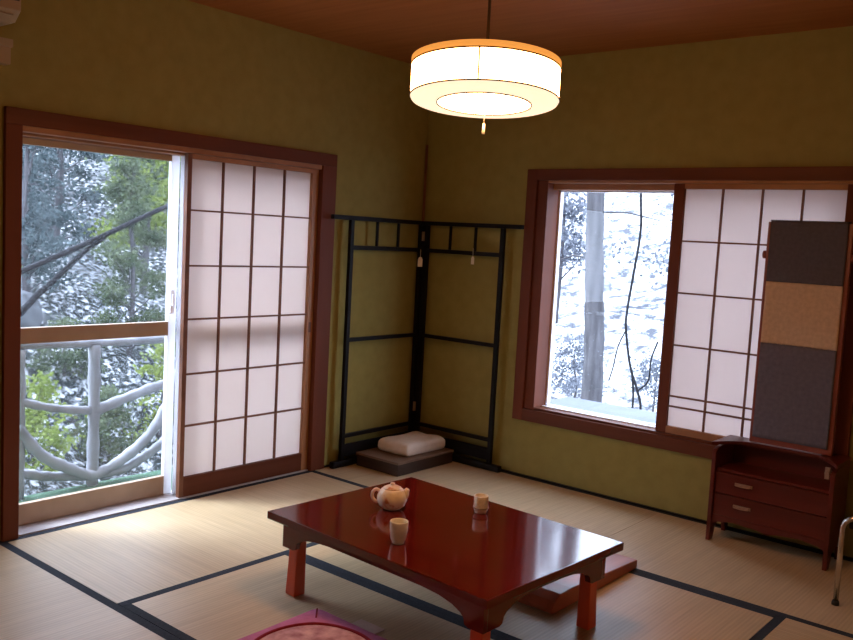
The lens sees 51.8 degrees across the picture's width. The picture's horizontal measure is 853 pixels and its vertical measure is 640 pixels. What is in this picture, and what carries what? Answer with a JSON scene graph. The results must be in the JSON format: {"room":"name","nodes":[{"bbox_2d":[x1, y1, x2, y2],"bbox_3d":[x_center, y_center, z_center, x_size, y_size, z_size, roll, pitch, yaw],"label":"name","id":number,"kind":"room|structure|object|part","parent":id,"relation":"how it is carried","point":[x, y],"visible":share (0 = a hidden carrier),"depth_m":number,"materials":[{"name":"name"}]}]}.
{"room":"traditional dwelling","nodes":[
{"label":"traditional dwelling","id":0,"kind":"room"},
{"bbox_2d":[0,0,428,512],"bbox_3d":[-1.646,-0.222,4.045,0.160,2.667,5.180,7,7,39],"label":"wall","id":1,"kind":"structure","parent":0,"point":[186,66],"depth_m":4.80,"materials":[{"name":"green paint"}]},
{"bbox_2d":[0,37,12,64],"bbox_3d":[-1.814,-1.100,3.525,0.061,0.102,0.284,7,7,39],"label":"wall box","id":2,"kind":"object","parent":1,"relation":"attached to","point":[6,44],"visible":1,"depth_m":3.60,"materials":[{"name":"beige plastic"}]},
{"bbox_2d":[0,0,20,25],"bbox_3d":[-1.929,-1.315,3.241,0.202,0.289,0.785,7,7,39],"label":"air conditioner","id":3,"kind":"object","parent":1,"relation":"attached to","point":[10,10],"visible":1,"depth_m":3.47,"materials":[{"name":"beige plastic"}]},
{"bbox_2d":[19,467,172,502],"bbox_3d":[-1.666,0.975,4.720,0.475,0.100,4.500,7,7,39],"label":"deck","id":4,"kind":"object","parent":1,"relation":"attached to","point":[158,472],"depth_m":4.79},
{"bbox_2d":[19,334,175,499],"bbox_3d":[-1.646,0.482,5.004,0.096,0.828,3.800,7,7,39],"label":"log railing","id":5,"kind":"object","parent":4,"relation":"on","point":[68,471],"visible":0.66,"depth_m":4.76,"materials":[{"name":"grey wood"}]},
{"bbox_3d":[-2.083,0.534,4.481,0.068,0.776,0.072,7,7,39],"label":"post","id":6,"kind":"part","parent":5,"relation":"part of","materials":[{"name":"grey wood"}]},
{"bbox_3d":[-1.819,0.519,4.798,0.068,0.776,0.072,7,7,39],"label":"post","id":7,"kind":"part","parent":5,"relation":"part of","materials":[{"name":"grey wood"}]},
{"bbox_3d":[-1.625,0.106,4.968,0.050,0.070,3.800,7,7,39],"label":"rail","id":8,"kind":"part","parent":5,"relation":"part of","materials":[{"name":"grey wood"}]},
{"bbox_2d":[0,106,337,541],"bbox_3d":[-1.252,0.018,4.539,0.177,1.920,1.923,7,7,39],"label":"door","id":9,"kind":"structure","parent":1,"relation":"in","point":[19,123],"depth_m":4.28,"materials":[{"name":"brown wood"}]},
{"bbox_3d":[-1.632,0.877,4.309,0.028,0.098,0.772,7,7,39],"label":"rail","id":10,"kind":"part","parent":9,"relation":"part of","materials":[{"name":"brown wood"}]},
{"bbox_3d":[-1.586,0.057,4.231,0.032,0.072,0.772,7,7,39],"label":"rail","id":11,"kind":"part","parent":9,"relation":"part of","materials":[{"name":"brown wood"}]},
{"bbox_3d":[-1.541,-0.804,4.151,0.028,0.030,0.772,7,7,39],"label":"rail","id":12,"kind":"part","parent":9,"relation":"part of","materials":[{"name":"brown wood"}]},
{"bbox_2d":[176,153,318,497],"bbox_3d":[-0.962,0.027,4.822,0.029,1.767,0.892,7,7,39],"label":"screen","id":13,"kind":"object","parent":9,"relation":"attached to","point":[250,227],"visible":1,"depth_m":4.79,"materials":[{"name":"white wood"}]},
{"bbox_3d":[-1.014,0.854,4.892,0.028,0.103,0.820,7,7,39],"label":"rail","id":14,"kind":"part","parent":13,"relation":"part of","materials":[{"name":"brown wood"}]},
{"bbox_3d":[-0.922,-0.839,4.733,0.028,0.024,0.820,7,7,39],"label":"rail","id":15,"kind":"part","parent":13,"relation":"part of","materials":[{"name":"brown wood"}]},
{"bbox_2d":[188,0,852,63],"bbox_3d":[0.062,-1.383,2.471,4.580,0.120,5.330,7,7,39],"label":"ceiling","id":16,"kind":"structure","parent":0,"point":[394,29],"depth_m":4.31,"materials":[{"name":"brown wood"}]},
{"bbox_2d":[409,0,561,133],"bbox_3d":[0.209,-0.997,2.967,0.514,0.724,0.515,7,7,39],"label":"pendant lamp","id":17,"kind":"object","parent":16,"relation":"hanging from","point":[472,78],"visible":1,"depth_m":2.80,"materials":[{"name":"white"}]},
{"bbox_2d":[482,106,484,133],"bbox_3d":[0.197,-0.685,3.008,0.009,0.095,0.009,5,6,17],"label":"switch","id":18,"kind":"object","parent":17,"relation":"attached to","point":[483,127],"depth_m":3.01,"materials":[{"name":"plastic"}]},
{"bbox_2d":[438,93,530,113],"bbox_3d":[0.195,-0.735,2.985,0.320,0.026,0.319,7,7,39],"label":"diffuser","id":19,"kind":"object","parent":17,"relation":"attached to","point":[459,103],"depth_m":2.97,"materials":[{"name":"white plastic"}]},
{"bbox_3d":[0.199,-0.802,2.985,0.509,0.146,0.510,7,7,39],"label":"lamp shade","id":20,"kind":"part","parent":17,"relation":"part of","materials":[{"name":"white"}]},
{"bbox_3d":[0.214,-1.091,2.958,0.010,0.476,0.011,7,7,39],"label":"cord","id":21,"kind":"part","parent":17,"relation":"part of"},
{"bbox_2d":[420,26,852,557],"bbox_3d":[1.701,-0.086,4.522,4.400,2.667,0.180,7,7,39],"label":"wall","id":22,"kind":"structure","parent":0,"point":[783,99],"depth_m":4.98,"materials":[{"name":"green paint"}]},
{"bbox_2d":[501,469,852,560],"bbox_3d":[1.520,1.072,4.604,4.248,0.010,0.014,7,7,39],"label":"baseboard","id":23,"kind":"structure","parent":22,"relation":"attached to","point":[504,470],"depth_m":4.76,"materials":[{"name":"black wood"}]},
{"bbox_2d":[512,166,852,458],"bbox_3d":[1.482,-0.064,4.937,1.907,1.511,0.584,7,7,39],"label":"window","id":24,"kind":"structure","parent":22,"relation":"in","point":[546,188],"depth_m":5.17,"materials":[{"name":"brown wood"}]},
{"bbox_3d":[0.655,-0.150,5.371,0.070,1.511,0.199,7,7,39],"label":"casing","id":25,"kind":"part","parent":24,"relation":"part of","materials":[{"name":"brown wood"}]},
{"bbox_3d":[1.409,-0.038,4.810,1.683,1.317,0.075,7,7,39],"label":"sash","id":26,"kind":"part","parent":24,"relation":"part of","materials":[{"name":"brown wood"}]},
{"bbox_3d":[1.315,0.657,4.861,1.752,0.072,0.199,7,7,39],"label":"casing","id":27,"kind":"part","parent":24,"relation":"part of","materials":[{"name":"brown wood"}]},
{"bbox_3d":[1.349,0.629,4.843,1.683,0.037,0.181,7,7,39],"label":"sill","id":28,"kind":"part","parent":24,"relation":"part of","materials":[{"name":"brown wood"}]},
{"bbox_3d":[1.393,-0.777,4.726,1.752,0.065,0.199,7,7,39],"label":"casing","id":29,"kind":"part","parent":24,"relation":"part of","materials":[{"name":"brown wood"}]},
{"bbox_3d":[2.059,0.035,4.212,0.085,1.511,0.199,7,7,39],"label":"casing","id":30,"kind":"part","parent":24,"relation":"part of","materials":[{"name":"brown wood"}]},
{"bbox_2d":[655,184,852,440],"bbox_3d":[1.644,-0.016,4.483,0.900,1.343,0.030,7,7,39],"label":"screen","id":31,"kind":"object","parent":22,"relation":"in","point":[719,232],"visible":0.65,"depth_m":4.59,"materials":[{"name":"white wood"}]},
{"bbox_3d":[1.619,0.634,4.536,0.807,0.038,0.030,7,7,39],"label":"rail","id":32,"kind":"part","parent":31,"relation":"part of","materials":[{"name":"brown wood"}]},
{"bbox_3d":[1.689,-0.669,4.414,0.807,0.027,0.030,7,7,39],"label":"rail","id":33,"kind":"part","parent":31,"relation":"part of","materials":[{"name":"brown wood"}]},
{"bbox_3d":[-0.080,1.278,2.700,4.250,0.105,5.000,7,7,39],"label":"floor","id":34,"kind":"structure","parent":0,"visible":0},
{"bbox_2d":[0,541,180,639],"bbox_3d":[-1.454,1.102,2.926,1.818,0.055,0.923,7,7,39],"label":"mat","id":35,"kind":"object","parent":34,"relation":"on","point":[38,601],"visible":1,"depth_m":3.19,"materials":[{"name":"fabric"}]},
{"bbox_2d":[6,471,362,606],"bbox_3d":[-0.918,1.006,4.246,0.948,0.055,1.793,7,7,39],"label":"mat","id":36,"kind":"object","parent":34,"relation":"on","point":[126,558],"visible":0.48,"depth_m":3.95,"materials":[{"name":"fabric"}]},
{"bbox_2d":[123,554,506,639],"bbox_3d":[-0.177,1.163,3.006,1.788,0.055,0.823,7,7,39],"label":"mat","id":37,"kind":"object","parent":34,"relation":"on","point":[235,605],"visible":0.7,"depth_m":3.33,"materials":[{"name":"fabric"}]},
{"bbox_2d":[238,608,386,639],"bbox_3d":[-0.344,1.103,2.893,0.580,0.064,0.672,7,7,39],"label":"floor cushion","id":38,"kind":"object","parent":37,"relation":"on","point":[315,624],"visible":1,"depth_m":3.02,"materials":[{"name":"pink fabric"}]},
{"bbox_2d":[267,477,623,639],"bbox_3d":[0.050,0.948,3.357,1.098,0.329,0.810,8,7,42],"label":"table","id":39,"kind":"object","parent":37,"relation":"on","point":[482,565],"visible":0.97,"depth_m":3.21,"materials":[{"name":"red paint"}]},
{"bbox_3d":[-0.508,0.926,3.435,0.055,0.299,0.055,8,7,42],"label":"leg","id":40,"kind":"part","parent":39,"relation":"part of","materials":[{"name":"red paint"}]},
{"bbox_2d":[371,482,409,510],"bbox_3d":[-0.141,0.703,3.522,0.128,0.106,0.120,7,7,39],"label":"teapot","id":41,"kind":"object","parent":39,"relation":"on","point":[391,497],"visible":1,"depth_m":3.48,"materials":[{"name":"beige ceramic"}]},
{"bbox_3d":[-0.204,0.702,3.520,0.039,0.064,0.014,3,5,0],"label":"handle","id":42,"kind":"part","parent":41,"relation":"part of","materials":[{"name":"beige ceramic"}]},
{"bbox_3d":[-0.136,0.664,3.516,0.077,0.028,0.077,7,7,39],"label":"lid","id":43,"kind":"part","parent":41,"relation":"part of","materials":[{"name":"beige ceramic"}]},
{"bbox_3d":[-0.094,0.698,3.519,0.043,0.054,0.042,7,7,39],"label":"spout","id":44,"kind":"part","parent":41,"relation":"part of","materials":[{"name":"beige ceramic"}]},
{"bbox_2d":[390,518,408,544],"bbox_3d":[-0.099,0.755,3.133,0.067,0.080,0.067,7,7,39],"label":"tea cup","id":45,"kind":"object","parent":39,"relation":"on","point":[398,527],"visible":1,"depth_m":3.11,"materials":[{"name":"beige ceramic"}]},
{"bbox_3d":[0.172,1.021,2.811,0.055,0.299,0.055,8,7,42],"label":"leg","id":46,"kind":"part","parent":39,"relation":"part of","materials":[{"name":"red paint"}]},
{"bbox_2d":[473,493,488,513],"bbox_3d":[0.219,0.739,3.533,0.064,0.070,0.064,7,7,39],"label":"tea cup","id":47,"kind":"object","parent":39,"relation":"on","point":[480,506],"visible":1,"depth_m":3.51,"materials":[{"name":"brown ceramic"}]},
{"bbox_3d":[0.606,1.000,3.281,0.055,0.299,0.055,8,7,42],"label":"leg","id":48,"kind":"part","parent":39,"relation":"part of","materials":[{"name":"red paint"}]},
{"bbox_2d":[310,461,659,536],"bbox_3d":[0.289,0.999,5.021,1.818,0.055,0.938,7,7,39],"label":"mat","id":49,"kind":"object","parent":34,"relation":"on","point":[599,515],"visible":0.29,"depth_m":5.00,"materials":[{"name":"fabric"}]},
{"bbox_2d":[356,447,453,476],"bbox_3d":[-0.132,0.860,5.506,0.347,0.083,0.535,7,7,39],"label":"storage box","id":50,"kind":"object","parent":49,"relation":"on","point":[376,459],"visible":0.73,"depth_m":5.35,"materials":[{"name":"brown wood"}]},
{"bbox_3d":[-0.130,0.826,5.503,0.347,0.014,0.535,7,7,39],"label":"lid","id":51,"kind":"part","parent":50,"relation":"part of","materials":[{"name":"brown wood"}]},
{"bbox_2d":[378,431,444,456],"bbox_3d":[-0.091,0.772,5.535,0.248,0.091,0.377,7,7,39],"label":"folded blanket","id":52,"kind":"object","parent":50,"relation":"on","point":[412,443],"visible":1,"depth_m":5.44,"materials":[{"name":"beige fabric"}]},
{"bbox_2d":[422,145,427,220],"bbox_3d":[-0.050,-0.139,5.831,0.022,2.020,0.022,7,7,39],"label":"wooden pole","id":53,"kind":"object","parent":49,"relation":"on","point":[426,150],"visible":0.34,"depth_m":5.75,"materials":[{"name":"brown wood"}]},
{"bbox_2d":[329,214,523,472],"bbox_3d":[-0.026,0.166,5.249,0.791,1.523,0.841,7,7,39],"label":"rack","id":54,"kind":"object","parent":49,"relation":"on","point":[418,334],"visible":0.89,"depth_m":5.49,"materials":[{"name":"black wood"}]},
{"bbox_3d":[-0.343,0.863,5.572,0.036,0.042,0.728,7,7,39],"label":"foot rail","id":55,"kind":"part","parent":54,"relation":"part of","materials":[{"name":"black wood"}]},
{"bbox_3d":[-0.481,0.130,5.288,0.024,1.455,0.028,7,7,39],"label":"post","id":56,"kind":"part","parent":54,"relation":"part of","materials":[{"name":"black wood"}]},
{"bbox_3d":[-0.313,0.784,5.596,0.014,0.076,0.613,7,7,39],"label":"board","id":57,"kind":"part","parent":54,"relation":"part of","materials":[{"name":"black wood"}]},
{"bbox_3d":[-0.281,-0.616,5.412,0.028,0.026,0.823,7,7,39],"label":"rail","id":58,"kind":"part","parent":54,"relation":"part of","materials":[{"name":"black wood"}]},
{"bbox_3d":[-0.308,0.695,5.588,0.020,0.024,0.613,7,7,39],"label":"rail","id":59,"kind":"part","parent":54,"relation":"part of","materials":[{"name":"black wood"}]},
{"bbox_3d":[-0.276,0.108,5.533,0.020,0.024,0.613,7,7,39],"label":"rail","id":60,"kind":"part","parent":54,"relation":"part of","materials":[{"name":"black wood"}]},
{"bbox_3d":[-0.246,-0.445,5.481,0.020,0.026,0.613,7,7,39],"label":"rail","id":61,"kind":"part","parent":54,"relation":"part of","materials":[{"name":"black wood"}]},
{"bbox_3d":[-0.069,0.105,5.783,0.024,1.455,0.036,7,7,39],"label":"post","id":62,"kind":"part","parent":54,"relation":"part of","materials":[{"name":"black wood"}]},
{"bbox_2d":[418,251,422,266],"bbox_3d":[-0.040,-0.402,5.699,0.030,0.112,0.002,3,5,0],"label":"paper tag","id":63,"kind":"object","parent":54,"relation":"hanging from","point":[420,260],"visible":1,"depth_m":5.70,"materials":[{"name":"beige paper"}]},
{"bbox_3d":[-0.032,0.108,5.775,0.036,1.455,0.024,7,7,39],"label":"post","id":64,"kind":"part","parent":54,"relation":"part of","materials":[{"name":"black wood"}]},
{"bbox_3d":[0.168,0.716,5.639,0.567,0.024,0.020,7,7,39],"label":"rail","id":65,"kind":"part","parent":54,"relation":"part of","materials":[{"name":"black wood"}]},
{"bbox_3d":[0.164,0.805,5.647,0.567,0.076,0.014,7,7,39],"label":"board","id":66,"kind":"part","parent":54,"relation":"part of","materials":[{"name":"black wood"}]},
{"bbox_3d":[0.200,0.129,5.584,0.567,0.024,0.020,7,7,39],"label":"rail","id":67,"kind":"part","parent":54,"relation":"part of","materials":[{"name":"black wood"}]},
{"bbox_3d":[0.230,-0.424,5.532,0.567,0.026,0.020,7,7,39],"label":"rail","id":68,"kind":"part","parent":54,"relation":"part of","materials":[{"name":"black wood"}]},
{"bbox_3d":[0.285,-0.592,5.478,0.757,0.026,0.028,7,7,39],"label":"rail","id":69,"kind":"part","parent":54,"relation":"part of","materials":[{"name":"black wood"}]},
{"bbox_3d":[0.191,0.887,5.628,0.682,0.042,0.036,7,7,39],"label":"foot rail","id":70,"kind":"part","parent":54,"relation":"part of","materials":[{"name":"black wood"}]},
{"bbox_3d":[0.428,0.169,5.396,0.028,1.455,0.024,7,7,39],"label":"post","id":71,"kind":"part","parent":54,"relation":"part of","materials":[{"name":"black wood"}]},
{"bbox_2d":[306,544,775,639],"bbox_3d":[0.397,1.129,3.695,1.788,0.055,0.968,7,7,39],"label":"mat","id":72,"kind":"object","parent":34,"relation":"on","point":[635,605],"visible":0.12,"depth_m":3.45,"materials":[{"name":"fabric"}]},
{"bbox_2d":[518,554,636,613],"bbox_3d":[0.537,1.064,3.788,0.455,0.071,0.724,7,7,39],"label":"chair","id":73,"kind":"object","parent":72,"relation":"on","point":[551,598],"visible":0.41,"depth_m":3.49,"materials":[{"name":"red wood"}]},
{"bbox_2d":[607,512,852,637],"bbox_3d":[1.686,1.182,3.869,1.818,0.055,0.938,7,7,39],"label":"mat","id":74,"kind":"object","parent":34,"relation":"on","point":[785,580],"visible":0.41,"depth_m":3.99,"materials":[{"name":"fabric"}]},
{"bbox_2d":[705,222,852,570],"bbox_3d":[1.721,0.328,4.206,0.582,1.584,0.253,7,7,39],"label":"chest","id":75,"kind":"object","parent":74,"relation":"on","point":[762,485],"visible":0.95,"depth_m":4.20,"materials":[{"name":"red wood"}]},
{"bbox_3d":[1.483,0.850,4.435,0.020,0.477,0.245,7,7,39],"label":"panel","id":76,"kind":"part","parent":75,"relation":"part of","materials":[{"name":"red wood"}]},
{"bbox_3d":[1.522,0.912,4.253,0.084,0.014,0.021,7,7,39],"label":"drawer pull","id":77,"kind":"part","parent":75,"relation":"part of","materials":[{"name":"metal"}]},
{"bbox_3d":[1.528,0.803,4.242,0.084,0.014,0.021,7,7,39],"label":"drawer pull","id":78,"kind":"part","parent":75,"relation":"part of","materials":[{"name":"metal"}]},
{"bbox_3d":[1.690,0.928,4.264,0.526,0.106,0.209,7,7,39],"label":"drawer","id":79,"kind":"part","parent":75,"relation":"part of","materials":[{"name":"red wood"}]},
{"bbox_3d":[1.696,0.820,4.253,0.526,0.104,0.209,7,7,39],"label":"drawer","id":80,"kind":"part","parent":75,"relation":"part of","materials":[{"name":"red wood"}]},
{"bbox_2d":[749,222,852,455],"bbox_3d":[1.795,0.083,4.213,0.386,1.091,0.048,7,7,39],"label":"mirror","id":81,"kind":"object","parent":75,"relation":"on","point":[792,448],"depth_m":4.13,"materials":[{"name":"grey wood"}]},
{"bbox_2d":[752,220,851,449],"bbox_3d":[1.785,0.062,4.203,0.355,1.066,0.039,7,7,39],"label":"cover","id":82,"kind":"object","parent":75,"relation":"attached to","point":[807,259],"visible":1,"depth_m":4.18,"materials":[{"name":"grey fabric"}]},
{"bbox_3d":[1.905,0.905,4.086,0.020,0.477,0.245,7,7,39],"label":"panel","id":83,"kind":"part","parent":75,"relation":"part of","materials":[{"name":"red wood"}]},
{"bbox_2d":[831,517,852,605],"bbox_3d":[1.981,0.999,3.627,0.449,0.385,0.411,7,7,39],"label":"metal stool","id":84,"kind":"object","parent":74,"relation":"on","point":[835,601],"visible":1,"depth_m":3.60,"materials":[{"name":"silver metal"}]},
{"bbox_2d":[749,615,852,639],"bbox_3d":[1.169,1.281,2.523,0.908,0.055,1.793,7,7,39],"label":"mat","id":85,"kind":"object","parent":34,"relation":"on","point":[779,627],"visible":1,"depth_m":3.34,"materials":[{"name":"fabric"}]},
{"label":"outside","id":86,"kind":"structure","parent":0,"visible":0},
{"bbox_2d":[21,147,180,495],"bbox_3d":[-5.902,-3.627,17.513,23.564,8.316,34.691,7,7,39],"label":"hillside","id":87,"kind":"structure","parent":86,"point":[123,375],"depth_m":10.13,"materials":[{"name":"green grass"},{"name":"soil"}]},
{"bbox_2d":[21,290,42,326],"bbox_3d":[-4.514,0.038,9.561,0.505,0.707,0.663,7,7,39],"label":"boulder","id":88,"kind":"object","parent":87,"relation":"on","point":[33,316],"visible":0.26,"depth_m":9.51,"materials":[{"name":"stone"}]},
{"bbox_2d":[24,145,71,192],"bbox_3d":[-6.268,-3.626,13.686,1.835,3.403,1.937,7,7,39],"label":"evergreen tree","id":89,"kind":"object","parent":87,"relation":"on","point":[44,171],"visible":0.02,"depth_m":14.07,"materials":[{"name":"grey plant"}]},
{"bbox_2d":[25,370,87,481],"bbox_3d":[-3.314,0.913,7.510,0.834,0.970,0.734,7,7,39],"label":"shrub","id":90,"kind":"object","parent":87,"relation":"on","point":[46,390],"visible":0.56,"depth_m":7.46,"materials":[{"name":"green plant"}]},
{"bbox_2d":[21,144,94,298],"bbox_3d":[-4.613,-1.700,10.026,1.825,3.038,1.436,7,7,39],"label":"evergreen tree","id":91,"kind":"object","parent":87,"relation":"on","point":[28,225],"visible":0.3,"depth_m":10.09,"materials":[{"name":"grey plant"}]},
{"bbox_2d":[22,147,110,246],"bbox_3d":[-5.024,-2.624,12.048,2.210,3.441,1.753,7,7,39],"label":"evergreen tree","id":92,"kind":"object","parent":87,"relation":"on","point":[60,189],"visible":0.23,"depth_m":12.06,"materials":[{"name":"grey plant"}]},
{"bbox_2d":[25,312,117,382],"bbox_3d":[-3.656,0.308,8.928,0.825,0.760,0.737,4,5,7],"label":"shrub","id":93,"kind":"object","parent":87,"relation":"on","point":[69,357],"visible":0.54,"depth_m":8.86,"materials":[{"name":"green plant"}]},
{"bbox_2d":[21,198,179,316],"bbox_3d":[-2.435,0.046,6.030,0.318,2.871,4.008,8,7,43],"label":"tree","id":94,"kind":"object","parent":87,"relation":"on","point":[92,242],"visible":0.75,"depth_m":5.84,"materials":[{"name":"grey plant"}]},
{"bbox_2d":[62,383,140,464],"bbox_3d":[-2.986,1.029,8.195,0.730,0.868,0.733,7,7,39],"label":"shrub","id":95,"kind":"object","parent":87,"relation":"on","point":[115,415],"visible":0.65,"depth_m":8.12,"materials":[{"name":"green plant"}]},
{"bbox_2d":[74,153,178,356],"bbox_3d":[-3.239,-0.739,9.814,1.023,2.423,1.222,4,5,7],"label":"evergreen tree","id":96,"kind":"object","parent":87,"relation":"on","point":[133,209],"visible":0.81,"depth_m":9.68,"materials":[{"name":"green plant"}]},
{"bbox_2d":[81,155,180,294],"bbox_3d":[-3.651,-1.778,11.350,1.660,3.039,1.667,5,6,20],"label":"leafy tree","id":97,"kind":"object","parent":87,"relation":"on","point":[161,200],"visible":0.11,"depth_m":11.28,"materials":[{"name":"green plant"}]},
{"bbox_2d":[100,155,166,174],"bbox_3d":[-5.217,-4.058,15.551,2.095,3.476,2.200,7,7,39],"label":"evergreen tree","id":98,"kind":"object","parent":87,"relation":"on","point":[118,155],"visible":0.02,"depth_m":15.08,"materials":[{"name":"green plant"}]},
{"bbox_2d":[118,333,175,441],"bbox_3d":[-2.592,0.712,8.794,0.886,1.247,0.714,3,5,1],"label":"shrub","id":99,"kind":"object","parent":87,"relation":"on","point":[159,350],"visible":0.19,"depth_m":8.76,"materials":[{"name":"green plant"}]},
{"bbox_2d":[124,159,180,243],"bbox_3d":[-4.184,-2.917,13.578,1.692,3.593,1.716,4,5,12],"label":"evergreen tree","id":100,"kind":"object","parent":87,"relation":"on","point":[160,169],"visible":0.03,"depth_m":13.43,"materials":[{"name":"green plant"}]},
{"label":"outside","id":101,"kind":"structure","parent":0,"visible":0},
{"bbox_2d":[550,192,673,411],"bbox_3d":[3.262,-3.280,18.853,36.000,8.275,23.564,7,7,39],"label":"snowy bank","id":102,"kind":"object","parent":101,"point":[645,319],"visible":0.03,"depth_m":13.34,"materials":[{"name":"white snow"}]},
{"bbox_2d":[551,328,613,397],"bbox_3d":[1.628,0.562,10.173,0.956,0.939,0.988,-1,7,-36],"label":"shrub","id":103,"kind":"object","parent":102,"relation":"on","point":[565,352],"visible":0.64,"depth_m":10.00,"materials":[{"name":"grey plant"}]},
{"bbox_2d":[555,192,626,323],"bbox_3d":[1.815,-1.811,12.376,2.134,3.878,2.031,7,7,39],"label":"tree","id":104,"kind":"object","parent":102,"relation":"on","point":[568,207],"visible":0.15,"depth_m":12.21,"materials":[{"name":"grey plant"}]},
{"bbox_2d":[560,192,659,402],"bbox_3d":[1.690,-1.583,8.547,2.806,6.637,2.354,5,6,24],"label":"tree","id":105,"kind":"object","parent":102,"relation":"on","point":[594,310],"visible":0.2,"depth_m":8.54,"materials":[{"name":"grey plant"}]},
{"bbox_2d":[608,193,658,409],"bbox_3d":[1.715,-0.159,7.053,0.410,3.983,0.128,7,7,39],"label":"vine","id":106,"kind":"object","parent":102,"relation":"on","point":[625,333],"visible":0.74,"depth_m":7.04,"materials":[{"name":"black plant"}]},
{"bbox_2d":[619,351,660,412],"bbox_3d":[2.429,0.869,9.175,1.029,1.096,0.935,2,6,-16],"label":"shrub","id":107,"kind":"object","parent":102,"relation":"on","point":[657,362],"visible":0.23,"depth_m":9.15,"materials":[{"name":"grey plant"}]},
{"bbox_2d":[617,193,671,287],"bbox_3d":[3.498,-0.997,10.219,1.917,3.276,1.922,-2,7,-41],"label":"tree","id":108,"kind":"object","parent":102,"relation":"on","point":[647,246],"visible":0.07,"depth_m":10.33,"materials":[{"name":"grey plant"}]}
]}

